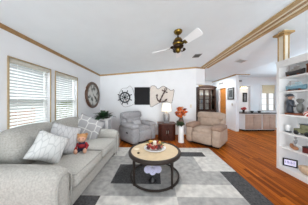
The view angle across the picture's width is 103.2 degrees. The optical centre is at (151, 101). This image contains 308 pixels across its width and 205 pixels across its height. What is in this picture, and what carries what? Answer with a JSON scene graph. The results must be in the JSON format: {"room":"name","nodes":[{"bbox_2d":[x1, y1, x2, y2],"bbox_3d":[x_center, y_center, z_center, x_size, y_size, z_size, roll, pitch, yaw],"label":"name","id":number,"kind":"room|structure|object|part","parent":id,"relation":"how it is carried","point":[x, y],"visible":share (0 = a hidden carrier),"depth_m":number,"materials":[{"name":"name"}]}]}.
{"room":"living room","nodes":[
{"label":"living room","id":0,"kind":"room"},
{"bbox_2d":[0,28,99,132],"bbox_3d":[-2.100,0.125,2.205,0.100,2.350,5.410,0,0,0],"label":"wall","id":1,"kind":"structure","parent":0,"point":[12,45],"depth_m":2.35,"materials":[{"name":"paint"}]},
{"bbox_2d":[7,55,50,128],"bbox_3d":[-2.088,-0.105,2.095,0.113,1.094,0.744,0,0,0],"label":"window","id":2,"kind":"structure","parent":1,"relation":"in","point":[8,57],"depth_m":2.03,"materials":[{"name":"white plastic"}]},
{"bbox_3d":[-2.126,-0.105,2.095,0.004,0.970,0.620,0,0,0],"label":"pane","id":3,"kind":"part","parent":2,"relation":"part of","materials":[{"name":"clear glass"}]},
{"bbox_3d":[-2.125,-0.105,2.095,0.040,1.050,0.700,0,0,0],"label":"sash","id":4,"kind":"part","parent":2,"relation":"part of","materials":[{"name":"plastic"}]},
{"bbox_2d":[10,58,48,127],"bbox_3d":[-2.074,-0.110,2.095,0.061,1.036,0.676,0,0,0],"label":"window blind","id":5,"kind":"object","parent":2,"relation":"attached to","point":[13,61],"visible":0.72,"depth_m":2.03,"materials":[{"name":"white plastic"}]},
{"bbox_3d":[-2.046,-0.090,2.095,0.005,0.960,0.478,0,0,0],"label":"ladder cord","id":6,"kind":"part","parent":5,"relation":"part of","materials":[{"name":"white fabric"}]},
{"bbox_2d":[0,23,99,75],"bbox_3d":[-2.035,-1.022,2.155,0.030,0.055,5.310,0,0,0],"label":"trim","id":7,"kind":"structure","parent":1,"relation":"attached to","point":[2,26],"depth_m":2.18,"materials":[{"name":"brown wood"}]},
{"bbox_2d":[55,71,77,119],"bbox_3d":[-2.088,-0.105,2.960,0.113,1.094,0.784,0,0,0],"label":"window","id":8,"kind":"structure","parent":1,"relation":"in","point":[55,71],"depth_m":2.96,"materials":[{"name":"white plastic"}]},
{"bbox_3d":[-2.126,-0.105,2.960,0.004,0.970,0.660,0,0,0],"label":"pane","id":9,"kind":"part","parent":8,"relation":"part of","materials":[{"name":"clear glass"}]},
{"bbox_3d":[-2.125,-0.105,2.960,0.040,1.050,0.740,0,0,0],"label":"sash","id":10,"kind":"part","parent":8,"relation":"part of","materials":[{"name":"plastic"}]},
{"bbox_2d":[56,72,76,119],"bbox_3d":[-2.074,-0.110,2.960,0.061,1.036,0.716,0,0,0],"label":"window blind","id":11,"kind":"object","parent":8,"relation":"attached to","point":[73,105],"visible":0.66,"depth_m":2.92,"materials":[{"name":"white plastic"}]},
{"bbox_2d":[85,82,99,107],"bbox_3d":[-2.020,-0.220,4.180,0.084,0.894,0.944,0,0,0],"label":"wall clock","id":12,"kind":"object","parent":1,"relation":"attached to","point":[92,95],"visible":1,"depth_m":4.14,"materials":[{"name":"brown wood"}]},
{"bbox_2d":[88,85,97,104],"bbox_3d":[-2.034,-0.220,4.180,0.028,0.750,0.800,0,0,0],"label":"print","id":13,"kind":"object","parent":1,"relation":"attached to","point":[92,89],"depth_m":4.14},
{"bbox_2d":[100,68,204,131],"bbox_3d":[0.060,-0.040,4.955,4.220,2.680,0.290,0,0,0],"label":"wall","id":14,"kind":"structure","parent":0,"point":[183,82],"depth_m":4.81,"materials":[{"name":"paint"}]},
{"bbox_2d":[118,90,131,103],"bbox_3d":[-1.065,-0.160,4.780,0.560,0.560,0.055,0,0,0],"label":"wheel","id":15,"kind":"object","parent":14,"relation":"attached to","point":[129,95],"visible":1,"depth_m":4.76,"materials":[{"name":"metal"}]},
{"bbox_2d":[134,87,149,104],"bbox_3d":[-0.385,-0.215,4.783,0.600,0.690,0.052,0,0,0],"label":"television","id":16,"kind":"object","parent":14,"relation":"attached to","point":[141,94],"visible":1,"depth_m":4.76,"materials":[{"name":"black plastic"}]},
{"bbox_2d":[100,67,195,75],"bbox_3d":[-0.165,-1.178,4.795,3.770,0.366,0.030,0,0,0],"label":"trim","id":17,"kind":"structure","parent":14,"relation":"attached to","point":[187,67],"depth_m":4.79,"materials":[{"name":"brown wood"}]},
{"bbox_2d":[150,86,173,106],"bbox_3d":[0.390,-0.204,4.798,0.973,0.849,0.016,0,0,0],"label":"wall decor","id":18,"kind":"object","parent":14,"relation":"attached to","point":[154,91],"visible":0.98,"depth_m":4.79,"materials":[{"name":"beige wood"}]},
{"bbox_2d":[156,88,167,102],"bbox_3d":[0.373,-0.245,4.760,0.469,0.585,0.065,0,0,0],"label":"anchor","id":19,"kind":"object","parent":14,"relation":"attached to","point":[164,90],"visible":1,"depth_m":4.75,"materials":[{"name":"metal"}]},
{"bbox_2d":[0,0,307,81],"bbox_3d":[2.225,-1.261,3.750,8.750,0.438,8.500,0,0,0],"label":"ceiling","id":20,"kind":"structure","parent":0,"point":[102,36],"depth_m":2.09,"materials":[{"name":"white paint"}]},
{"bbox_2d":[153,28,202,57],"bbox_3d":[0.561,-1.066,2.264,0.657,0.402,1.030,0,0,-41],"label":"ceiling fan","id":21,"kind":"object","parent":20,"relation":"hanging from","point":[178,43],"visible":1,"depth_m":2.10,"materials":[{"name":"gold metal"}]},
{"bbox_3d":[0.607,-0.985,1.860,0.115,0.071,0.360,0,0,-24],"label":"blade","id":22,"kind":"part","parent":21,"relation":"part of","materials":[{"name":"white wood"}]},
{"bbox_2d":[235,59,247,62],"bbox_3d":[2.859,-1.295,3.920,0.239,0.044,0.260,0,0,0],"label":"ceiling vent","id":23,"kind":"object","parent":20,"relation":"in","point":[239,60],"visible":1,"depth_m":3.90,"materials":[{"name":"grey metal"}]},
{"bbox_2d":[201,0,307,67],"bbox_3d":[2.125,-1.369,2.250,0.350,0.022,5.500,0,0,0],"label":"trim","id":24,"kind":"structure","parent":20,"relation":"attached to","point":[296,7],"depth_m":2.26,"materials":[{"name":"brown wood"}]},
{"bbox_2d":[118,128,307,204],"bbox_3d":[2.225,1.360,3.750,8.750,0.120,8.500,0,0,0],"label":"floor","id":25,"kind":"structure","parent":0,"point":[252,154],"depth_m":2.60,"materials":[{"name":"brown wood"}]},
{"bbox_2d":[0,117,118,204],"bbox_3d":[-1.405,0.811,2.119,1.150,0.977,1.990,0,0,2],"label":"sofa","id":26,"kind":"object","parent":25,"relation":"on","point":[22,181],"visible":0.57,"depth_m":1.43,"materials":[{"name":"grey fabric"}]},
{"bbox_2d":[0,122,52,163],"bbox_3d":[-1.722,0.600,1.769,0.368,0.555,0.710,0,0,2],"label":"cushion","id":27,"kind":"object","parent":26,"relation":"on","point":[15,142],"depth_m":1.49,"materials":[{"name":"grey fabric"}]},
{"bbox_3d":[-1.433,0.975,1.259,1.110,0.619,0.270,0,0,2],"label":"armrest","id":28,"kind":"part","parent":26,"relation":"part of","materials":[{"name":"grey fabric"}]},
{"bbox_2d":[23,130,68,163],"bbox_3d":[-1.370,0.610,1.630,0.485,0.471,0.245,0,0,-44],"label":"throw pillow","id":29,"kind":"object","parent":26,"relation":"on","point":[48,147],"visible":1,"depth_m":1.56,"materials":[{"name":"grey fabric"}]},
{"bbox_2d":[51,117,78,140],"bbox_3d":[-1.698,0.600,2.488,0.368,0.555,0.710,0,0,2],"label":"cushion","id":30,"kind":"object","parent":26,"relation":"on","point":[68,121],"depth_m":2.38,"materials":[{"name":"grey fabric"}]},
{"bbox_2d":[50,122,80,153],"bbox_3d":[-1.370,0.585,1.900,0.529,0.542,0.251,0,0,-44],"label":"throw pillow","id":31,"kind":"object","parent":26,"relation":"on","point":[57,129],"visible":0.62,"depth_m":1.88,"materials":[{"name":"grey fabric"}]},
{"bbox_2d":[31,151,101,187],"bbox_3d":[-1.307,0.915,1.753,0.929,0.213,0.716,0,0,2],"label":"seat cushion","id":32,"kind":"object","parent":26,"relation":"on","point":[80,164],"depth_m":1.63,"materials":[{"name":"grey fabric"}]},
{"bbox_2d":[73,133,88,153],"bbox_3d":[-1.154,0.679,1.997,0.218,0.295,0.247,0,0,-20],"label":"teddy bear","id":33,"kind":"object","parent":26,"relation":"on","point":[82,145],"visible":0.98,"depth_m":1.99,"materials":[{"name":"red fabric"}]},
{"bbox_2d":[78,113,103,139],"bbox_3d":[-1.400,0.585,2.680,0.694,0.655,0.256,0,0,-26],"label":"throw pillow","id":34,"kind":"object","parent":26,"relation":"on","point":[87,124],"visible":0.73,"depth_m":2.65,"materials":[{"name":"grey fabric"}]},
{"bbox_3d":[-1.425,1.120,2.119,1.010,0.240,1.480,0,0,2],"label":"frame","id":35,"kind":"part","parent":26,"relation":"part of","materials":[{"name":"grey fabric"}]},
{"bbox_2d":[77,138,115,157],"bbox_3d":[-1.283,0.915,2.477,0.929,0.213,0.716,0,0,2],"label":"seat cushion","id":36,"kind":"object","parent":26,"relation":"on","point":[104,145],"depth_m":2.37,"materials":[{"name":"grey fabric"}]},
{"bbox_3d":[-1.377,0.975,2.978,1.110,0.619,0.270,0,0,2],"label":"armrest","id":37,"kind":"part","parent":26,"relation":"part of","materials":[{"name":"grey fabric"}]},
{"bbox_2d":[92,110,114,128],"bbox_3d":[-1.492,0.789,3.686,0.761,1.022,0.827,0,0,0],"label":"potted plant","id":38,"kind":"object","parent":25,"relation":"on","point":[103,116],"visible":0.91,"depth_m":3.60,"materials":[{"name":"green plant"}]},
{"bbox_3d":[-1.470,0.900,3.720,0.340,0.800,0.340,0,0,0],"label":"planter","id":39,"kind":"part","parent":38,"relation":"part of","materials":[{"name":"white ceramic"}]},
{"bbox_3d":[-1.383,0.900,3.633,0.164,0.680,0.410,0,0,45],"label":"planter panel","id":40,"kind":"part","parent":38,"relation":"part of","materials":[{"name":"white ceramic"}]},
{"bbox_2d":[119,111,155,144],"bbox_3d":[-0.500,0.815,4.064,1.002,0.952,0.958,0,0,-45],"label":"recliner","id":41,"kind":"object","parent":25,"relation":"on","point":[131,133],"visible":0.94,"depth_m":3.82,"materials":[{"name":"grey fabric"}]},
{"bbox_3d":[-0.737,1.005,3.815,0.244,0.480,0.880,0,0,-45],"label":"armrest","id":42,"kind":"part","parent":41,"relation":"part of","materials":[{"name":"grey fabric"}]},
{"bbox_3d":[-0.733,0.680,4.313,0.810,0.633,0.275,0,0,-45],"label":"backrest","id":43,"kind":"part","parent":41,"relation":"part of","materials":[{"name":"grey fabric"}]},
{"bbox_2d":[122,111,140,118],"bbox_3d":[-0.702,0.470,4.282,0.770,0.263,0.253,0,0,-45],"label":"cushion","id":44,"kind":"object","parent":41,"relation":"on","point":[130,114],"depth_m":4.14,"materials":[{"name":"grey fabric"}]},
{"bbox_2d":[126,117,139,122],"bbox_3d":[-0.641,0.680,4.221,0.550,0.300,0.229,0,0,-45],"label":"lumbar cushion","id":45,"kind":"object","parent":41,"relation":"on","point":[128,119],"depth_m":4.06,"materials":[{"name":"grey fabric"}]},
{"bbox_2d":[138,124,149,131],"bbox_3d":[-0.429,0.870,4.009,0.520,0.230,0.640,0,0,-45],"label":"seat cushion","id":46,"kind":"object","parent":41,"relation":"on","point":[142,127],"depth_m":3.81,"materials":[{"name":"grey fabric"}]},
{"bbox_3d":[-0.235,1.005,4.317,0.244,0.480,0.880,0,0,-45],"label":"armrest","id":47,"kind":"part","parent":41,"relation":"part of","materials":[{"name":"grey fabric"}]},
{"bbox_2d":[157,122,175,140],"bbox_3d":[0.500,1.018,4.213,0.630,0.565,0.484,0,0,0],"label":"end table","id":48,"kind":"object","parent":25,"relation":"on","point":[166,131],"visible":0.99,"depth_m":4.01,"materials":[{"name":"brown wood"}]},
{"bbox_3d":[0.408,1.000,3.999,0.167,0.420,0.022,0,0,0],"label":"door","id":49,"kind":"part","parent":48,"relation":"part of","materials":[{"name":"brown wood"}]},
{"bbox_2d":[161,103,170,122],"bbox_3d":[0.500,0.398,4.220,0.352,0.672,0.352,0,0,0],"label":"table lamp","id":50,"kind":"object","parent":48,"relation":"on","point":[166,107],"visible":1,"depth_m":4.12,"materials":[{"name":"white fabric"}]},
{"bbox_3d":[0.500,0.196,4.220,0.352,0.269,0.352,0,0,0],"label":"lamp shade","id":51,"kind":"part","parent":50,"relation":"part of","materials":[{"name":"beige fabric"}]},
{"bbox_3d":[0.592,1.000,3.999,0.167,0.420,0.022,0,0,0],"label":"door","id":52,"kind":"part","parent":48,"relation":"part of","materials":[{"name":"brown wood"}]},
{"bbox_2d":[73,147,273,204],"bbox_3d":[0.218,1.296,2.056,2.650,0.008,2.720,0,0,1],"label":"area rug","id":53,"kind":"object","parent":25,"relation":"on","point":[205,178],"visible":0.66,"depth_m":1.88,"materials":[{"name":"grey fabric"}]},
{"bbox_2d":[144,165,161,183],"bbox_3d":[0.014,1.137,1.995,0.287,0.310,0.190,0,0,0],"label":"flower vase","id":54,"kind":"object","parent":53,"relation":"on","point":[152,170],"visible":0.91,"depth_m":1.94,"materials":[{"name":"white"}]},
{"bbox_2d":[128,141,180,191],"bbox_3d":[0.045,1.063,2.130,0.900,0.457,0.900,0,0,0],"label":"coffee table","id":55,"kind":"object","parent":53,"relation":"on","point":[171,154],"visible":0.84,"depth_m":1.87,"materials":[{"name":"beige laminate"}]},
{"bbox_3d":[-0.278,1.092,1.878,0.043,0.400,0.043,0,0,23],"label":"leg","id":56,"kind":"part","parent":55,"relation":"part of","materials":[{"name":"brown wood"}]},
{"bbox_2d":[144,140,165,151],"bbox_3d":[0.050,0.773,2.180,0.396,0.138,0.396,0,0,0],"label":"centerpiece","id":57,"kind":"object","parent":55,"relation":"on","point":[152,146],"visible":1,"depth_m":2.10,"materials":[{"name":"multicoloured"}]},
{"bbox_3d":[0.050,0.831,2.180,0.396,0.023,0.396,0,0,0],"label":"plate","id":58,"kind":"part","parent":57,"relation":"part of","materials":[{"name":"white ceramic"}]},
{"bbox_3d":[0.297,1.092,1.807,0.043,0.400,0.043,0,0,23],"label":"leg","id":59,"kind":"part","parent":55,"relation":"part of","materials":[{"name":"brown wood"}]},
{"bbox_2d":[178,125,183,142],"bbox_3d":[0.925,1.032,3.900,0.188,0.535,0.188,0,0,0],"label":"vase","id":60,"kind":"object","parent":25,"relation":"on","point":[180,129],"visible":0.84,"depth_m":3.83,"materials":[{"name":"white ceramic"}]},
{"bbox_2d":[174,107,187,126],"bbox_3d":[0.934,0.480,3.896,0.423,0.629,0.456,0,0,-9],"label":"flower arrangement","id":61,"kind":"object","parent":60,"relation":"on","point":[180,122],"visible":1,"depth_m":3.81,"materials":[{"name":"orange plant"}]},
{"bbox_2d":[196,85,216,120],"bbox_3d":[2.950,0.210,6.728,1.060,2.180,0.464,0,0,0],"label":"china cabinet","id":62,"kind":"object","parent":25,"relation":"on","point":[205,94],"visible":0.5,"depth_m":6.54,"materials":[{"name":"brown wood"}]},
{"bbox_3d":[2.645,-0.100,6.543,0.290,1.160,0.025,0,0,0],"label":"door","id":63,"kind":"part","parent":62,"relation":"part of","materials":[{"name":"brown wood"}]},
{"bbox_3d":[2.645,-0.100,6.542,0.200,1.040,0.004,0,0,0],"label":"door pane","id":64,"kind":"part","parent":62,"relation":"part of","materials":[{"name":"clear glass"}]},
{"bbox_3d":[2.950,-0.810,6.740,1.060,0.140,0.440,0,0,0],"label":"crown","id":65,"kind":"part","parent":62,"relation":"part of","materials":[{"name":"brown wood"}]},
{"bbox_3d":[2.950,-0.100,6.543,0.290,1.160,0.025,0,0,0],"label":"door","id":66,"kind":"part","parent":62,"relation":"part of","materials":[{"name":"brown wood"}]},
{"bbox_3d":[2.950,-0.100,6.542,0.200,1.040,0.004,0,0,0],"label":"door pane","id":67,"kind":"part","parent":62,"relation":"part of","materials":[{"name":"clear glass"}]},
{"bbox_3d":[3.255,-0.100,6.543,0.290,1.160,0.025,0,0,0],"label":"door","id":68,"kind":"part","parent":62,"relation":"part of","materials":[{"name":"brown wood"}]},
{"bbox_3d":[3.255,-0.100,6.542,0.200,1.040,0.004,0,0,0],"label":"door pane","id":69,"kind":"part","parent":62,"relation":"part of","materials":[{"name":"clear glass"}]},
{"bbox_2d":[186,111,227,148],"bbox_3d":[1.712,0.815,3.822,1.040,0.952,0.958,0,0,45],"label":"recliner","id":70,"kind":"object","parent":25,"relation":"on","point":[210,129],"visible":1,"depth_m":3.62,"materials":[{"name":"beige leather"}]},
{"bbox_3d":[1.434,1.005,4.088,0.244,0.480,0.880,0,0,45],"label":"armrest","id":71,"kind":"part","parent":70,"relation":"part of","materials":[{"name":"beige fabric"}]},
{"bbox_2d":[193,125,211,134],"bbox_3d":[1.649,0.870,3.759,0.640,0.230,0.580,0,0,-45],"label":"seat cushion","id":72,"kind":"object","parent":70,"relation":"on","point":[202,129],"depth_m":3.59,"materials":[{"name":"beige fabric"}]},
{"bbox_2d":[200,117,219,125],"bbox_3d":[1.861,0.680,3.971,0.610,0.300,0.229,0,0,45],"label":"lumbar cushion","id":73,"kind":"object","parent":70,"relation":"on","point":[208,121],"depth_m":3.88,"materials":[{"name":"beige fabric"}]},
{"bbox_2d":[197,111,224,119],"bbox_3d":[1.921,0.470,4.032,0.830,0.263,0.253,0,0,45],"label":"cushion","id":74,"kind":"object","parent":70,"relation":"on","point":[202,115],"depth_m":3.91,"materials":[{"name":"beige fabric"}]},
{"bbox_3d":[1.953,0.680,4.063,0.870,0.633,0.275,0,0,45],"label":"backrest","id":75,"kind":"part","parent":70,"relation":"part of","materials":[{"name":"beige fabric"}]},
{"bbox_3d":[1.978,1.005,3.544,0.244,0.480,0.880,0,0,45],"label":"armrest","id":76,"kind":"part","parent":70,"relation":"part of","materials":[{"name":"beige fabric"}]},
{"bbox_2d":[239,113,261,130],"bbox_3d":[4.287,0.914,5.653,0.995,0.769,0.774,0,0,0],"label":"base cabinet","id":77,"kind":"object","parent":25,"relation":"on","point":[247,122],"visible":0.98,"depth_m":5.30,"materials":[{"name":"brown wood"}]},
{"bbox_3d":[4.234,0.885,5.306,0.348,0.650,0.028,0,0,0],"label":"door","id":78,"kind":"part","parent":77,"relation":"part of","materials":[{"name":"brown wood"}]},
{"bbox_3d":[4.591,0.885,5.306,0.348,0.650,0.028,0,0,0],"label":"door","id":79,"kind":"part","parent":77,"relation":"part of","materials":[{"name":"brown wood"}]},
{"bbox_2d":[239,111,276,113],"bbox_3d":[4.610,0.509,5.657,1.640,0.039,0.775,0,0,0],"label":"countertop","id":80,"kind":"structure","parent":77,"relation":"on","point":[241,112],"depth_m":5.43,"materials":[{"name":"grey stone"}]},
{"bbox_2d":[260,114,275,130],"bbox_3d":[5.100,0.914,5.653,0.600,0.769,0.774,0,0,0],"label":"base cabinet","id":81,"kind":"object","parent":25,"relation":"on","point":[268,120],"visible":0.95,"depth_m":5.30,"materials":[{"name":"brown wood"}]},
{"bbox_3d":[4.957,0.885,5.306,0.275,0.650,0.028,0,0,0],"label":"door","id":82,"kind":"part","parent":81,"relation":"part of","materials":[{"name":"brown wood"}]},
{"bbox_3d":[5.242,0.885,5.306,0.275,0.650,0.028,0,0,0],"label":"door","id":83,"kind":"part","parent":81,"relation":"part of","materials":[{"name":"brown wood"}]},
{"bbox_2d":[276,52,307,183],"bbox_3d":[2.640,0.265,1.385,0.400,2.070,2.050,0,0,0],"label":"bookcase","id":84,"kind":"object","parent":25,"relation":"on","point":[284,139],"visible":0.83,"depth_m":2.35,"materials":[{"name":"white paint"}]},
{"bbox_2d":[273,29,294,61],"bbox_3d":[2.515,-1.060,2.335,0.200,0.580,0.220,0,0,0],"label":"column","id":85,"kind":"structure","parent":84,"relation":"on","point":[283,37],"depth_m":2.29,"materials":[{"name":"brown wood"}]},
{"bbox_3d":[2.640,0.285,2.375,0.380,2.030,0.050,0,0,0],"label":"panel","id":86,"kind":"part","parent":84,"relation":"part of","materials":[{"name":"white paint"}]},
{"bbox_2d":[285,125,291,132],"bbox_3d":[2.540,0.501,2.270,0.084,0.138,0.082,0,0,0],"label":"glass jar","id":87,"kind":"object","parent":84,"relation":"on","point":[288,128],"visible":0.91,"depth_m":2.24,"materials":[{"name":"glass"}]},
{"bbox_2d":[285,94,295,114],"bbox_3d":[2.572,0.045,2.267,0.217,0.389,0.136,0,0,-35],"label":"figurine","id":88,"kind":"object","parent":84,"relation":"on","point":[290,104],"visible":0.98,"depth_m":2.23,"materials":[{"name":"blue ceramic"}]},
{"bbox_2d":[283,157,297,168],"bbox_3d":[2.585,1.147,2.285,0.190,0.145,0.024,0,0,40],"label":"digital clock","id":89,"kind":"object","parent":84,"relation":"on","point":[293,163],"visible":1,"depth_m":2.28,"materials":[{"name":"black plastic"}]},
{"bbox_3d":[2.640,-0.750,1.405,0.400,0.040,2.010,0,0,0],"label":"panel","id":90,"kind":"part","parent":84,"relation":"part of","materials":[{"name":"white paint"}]},
{"bbox_3d":[2.627,-0.444,1.375,0.345,0.022,1.950,0,0,0],"label":"shelf","id":91,"kind":"part","parent":84,"relation":"part of","materials":[{"name":"white paint"}]},
{"bbox_3d":[2.627,-0.179,1.375,0.345,0.022,1.950,0,0,0],"label":"shelf","id":92,"kind":"part","parent":84,"relation":"part of","materials":[{"name":"white paint"}]},
{"bbox_3d":[2.627,0.251,1.375,0.345,0.022,1.950,0,0,0],"label":"shelf","id":93,"kind":"part","parent":84,"relation":"part of","materials":[{"name":"white paint"}]},
{"bbox_3d":[2.627,0.581,1.375,0.345,0.022,1.950,0,0,0],"label":"shelf","id":94,"kind":"part","parent":84,"relation":"part of","materials":[{"name":"white paint"}]},
{"bbox_3d":[2.627,0.861,1.375,0.345,0.022,1.950,0,0,0],"label":"shelf","id":95,"kind":"part","parent":84,"relation":"part of","materials":[{"name":"white paint"}]},
{"bbox_3d":[2.627,1.231,1.375,0.345,0.022,1.950,0,0,0],"label":"shelf","id":96,"kind":"part","parent":84,"relation":"part of","materials":[{"name":"white paint"}]},
{"bbox_2d":[290,137,298,149],"bbox_3d":[2.546,0.739,2.186,0.077,0.237,0.174,0,0,30],"label":"figurine","id":97,"kind":"object","parent":84,"relation":"on","point":[292,145],"visible":0.99,"depth_m":2.15,"materials":[{"name":"ceramic"}]},
{"bbox_2d":[285,66,305,76],"bbox_3d":[2.600,-0.563,2.235,0.084,0.215,0.300,0,0,-4],"label":"model ship","id":98,"kind":"object","parent":84,"relation":"on","point":[297,70],"visible":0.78,"depth_m":2.19,"materials":[{"name":"brown wood"}]},
{"bbox_2d":[286,81,306,90],"bbox_3d":[2.600,-0.286,2.215,0.087,0.192,0.310,0,0,-4],"label":"model ship","id":99,"kind":"object","parent":84,"relation":"on","point":[298,85],"visible":0.96,"depth_m":2.18,"materials":[{"name":"blue wood"}]},
{"bbox_2d":[294,99,304,115],"bbox_3d":[2.570,0.094,2.115,0.175,0.292,0.120,0,0,-30],"label":"figurine","id":100,"kind":"object","parent":84,"relation":"on","point":[300,107],"visible":0.91,"depth_m":2.08,"materials":[{"name":"grey ceramic"}]},
{"bbox_2d":[293,123,307,136],"bbox_3d":[2.560,0.472,2.045,0.132,0.194,0.242,0,0,0],"label":"model jeep","id":101,"kind":"object","parent":84,"relation":"on","point":[303,129],"visible":0.98,"depth_m":2.04},
{"bbox_3d":[2.815,0.285,1.375,0.030,2.030,1.950,0,0,0],"label":"panel","id":102,"kind":"part","parent":84,"relation":"part of","materials":[{"name":"white paint"}]},
{"bbox_2d":[298,165,307,175],"bbox_3d":[2.566,1.145,2.027,0.167,0.148,0.280,0,0,-13],"label":"conch shell","id":103,"kind":"object","parent":84,"relation":"on","point":[303,168],"visible":1,"depth_m":2.02,"materials":[{"name":"beige"}]},
{"bbox_2d":[302,146,307,153],"bbox_3d":[2.560,0.797,2.000,0.106,0.105,0.096,0,0,-10],"label":"trinket box","id":104,"kind":"object","parent":84,"relation":"on","point":[304,148],"visible":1,"depth_m":2.01,"materials":[{"name":"red paint"}]},
{"bbox_2d":[196,81,247,110],"bbox_3d":[4.000,-0.050,7.450,5.200,2.700,0.100,0,0,0],"label":"wall","id":105,"kind":"structure","parent":0,"point":[242,104],"depth_m":7.40,"materials":[{"name":"paint"}]},
{"bbox_2d":[243,93,246,101],"bbox_3d":[5.620,-0.250,7.383,0.260,0.560,0.032,0,0,0],"label":"framed picture","id":106,"kind":"object","parent":105,"relation":"attached to","point":[244,94],"visible":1,"depth_m":7.37,"materials":[{"name":"black plastic"}]},
{"bbox_2d":[212,75,238,130],"bbox_3d":[3.715,0.055,6.350,0.130,2.490,2.100,0,0,0],"label":"wall","id":107,"kind":"structure","parent":0,"point":[232,110],"depth_m":5.53,"materials":[{"name":"paint"}]},
{"bbox_2d":[218,86,226,124],"bbox_3d":[3.686,0.270,6.310,0.108,2.060,0.740,0,0,0],"label":"door","id":108,"kind":"structure","parent":107,"relation":"in","point":[223,92],"depth_m":6.30,"materials":[{"name":"brown wood"}]},
{"bbox_3d":[3.715,0.305,6.310,0.050,1.980,0.590,0,0,0],"label":"panel","id":109,"kind":"part","parent":108,"relation":"part of","materials":[{"name":"brown wood"}]},
{"bbox_2d":[227,87,233,99],"bbox_3d":[3.637,-0.360,5.640,0.024,0.540,0.440,0,0,0],"label":"framed picture","id":110,"kind":"object","parent":107,"relation":"attached to","point":[230,91],"visible":1,"depth_m":5.65,"materials":[{"name":"black plastic"}]},
{"bbox_2d":[239,79,276,127],"bbox_3d":[5.190,0.055,6.100,2.820,2.490,0.100,0,0,0],"label":"wall","id":111,"kind":"structure","parent":0,"point":[256,83],"depth_m":6.05,"materials":[{"name":"paint"}]},
{"bbox_2d":[239,85,252,110],"bbox_3d":[4.640,-0.170,6.035,0.720,1.300,0.030,0,0,0],"label":"trim","id":112,"kind":"structure","parent":111,"relation":"attached to","point":[251,86],"depth_m":6.02,"materials":[{"name":"white paint"}]},
{"bbox_2d":[239,77,276,78],"bbox_3d":[5.140,-1.145,6.025,2.720,0.090,0.050,0,0,0],"label":"trim","id":113,"kind":"structure","parent":111,"relation":"attached to","point":[239,77],"depth_m":6.01,"materials":[{"name":"white paint"}]},
{"bbox_2d":[260,84,276,110],"bbox_3d":[5.770,-0.205,6.070,0.840,1.370,0.080,0,0,0],"label":"window","id":114,"kind":"structure","parent":111,"relation":"in","point":[268,101],"depth_m":6.07,"materials":[{"name":"white paint"}]},
{"bbox_3d":[5.770,-0.170,6.090,0.600,1.200,0.004,0,0,0],"label":"pane","id":115,"kind":"part","parent":114,"relation":"part of","materials":[{"name":"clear glass"}]},
{"bbox_2d":[262,85,274,92],"bbox_3d":[5.770,-0.605,6.048,0.600,0.410,0.035,0,0,0],"label":"roman shade","id":116,"kind":"object","parent":114,"relation":"attached to","point":[265,88],"visible":1,"depth_m":6.04,"materials":[{"name":"fabric"}]},
{"bbox_3d":[5.770,-0.170,6.090,0.700,1.300,0.040,0,0,0],"label":"sash","id":117,"kind":"part","parent":114,"relation":"part of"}
]}

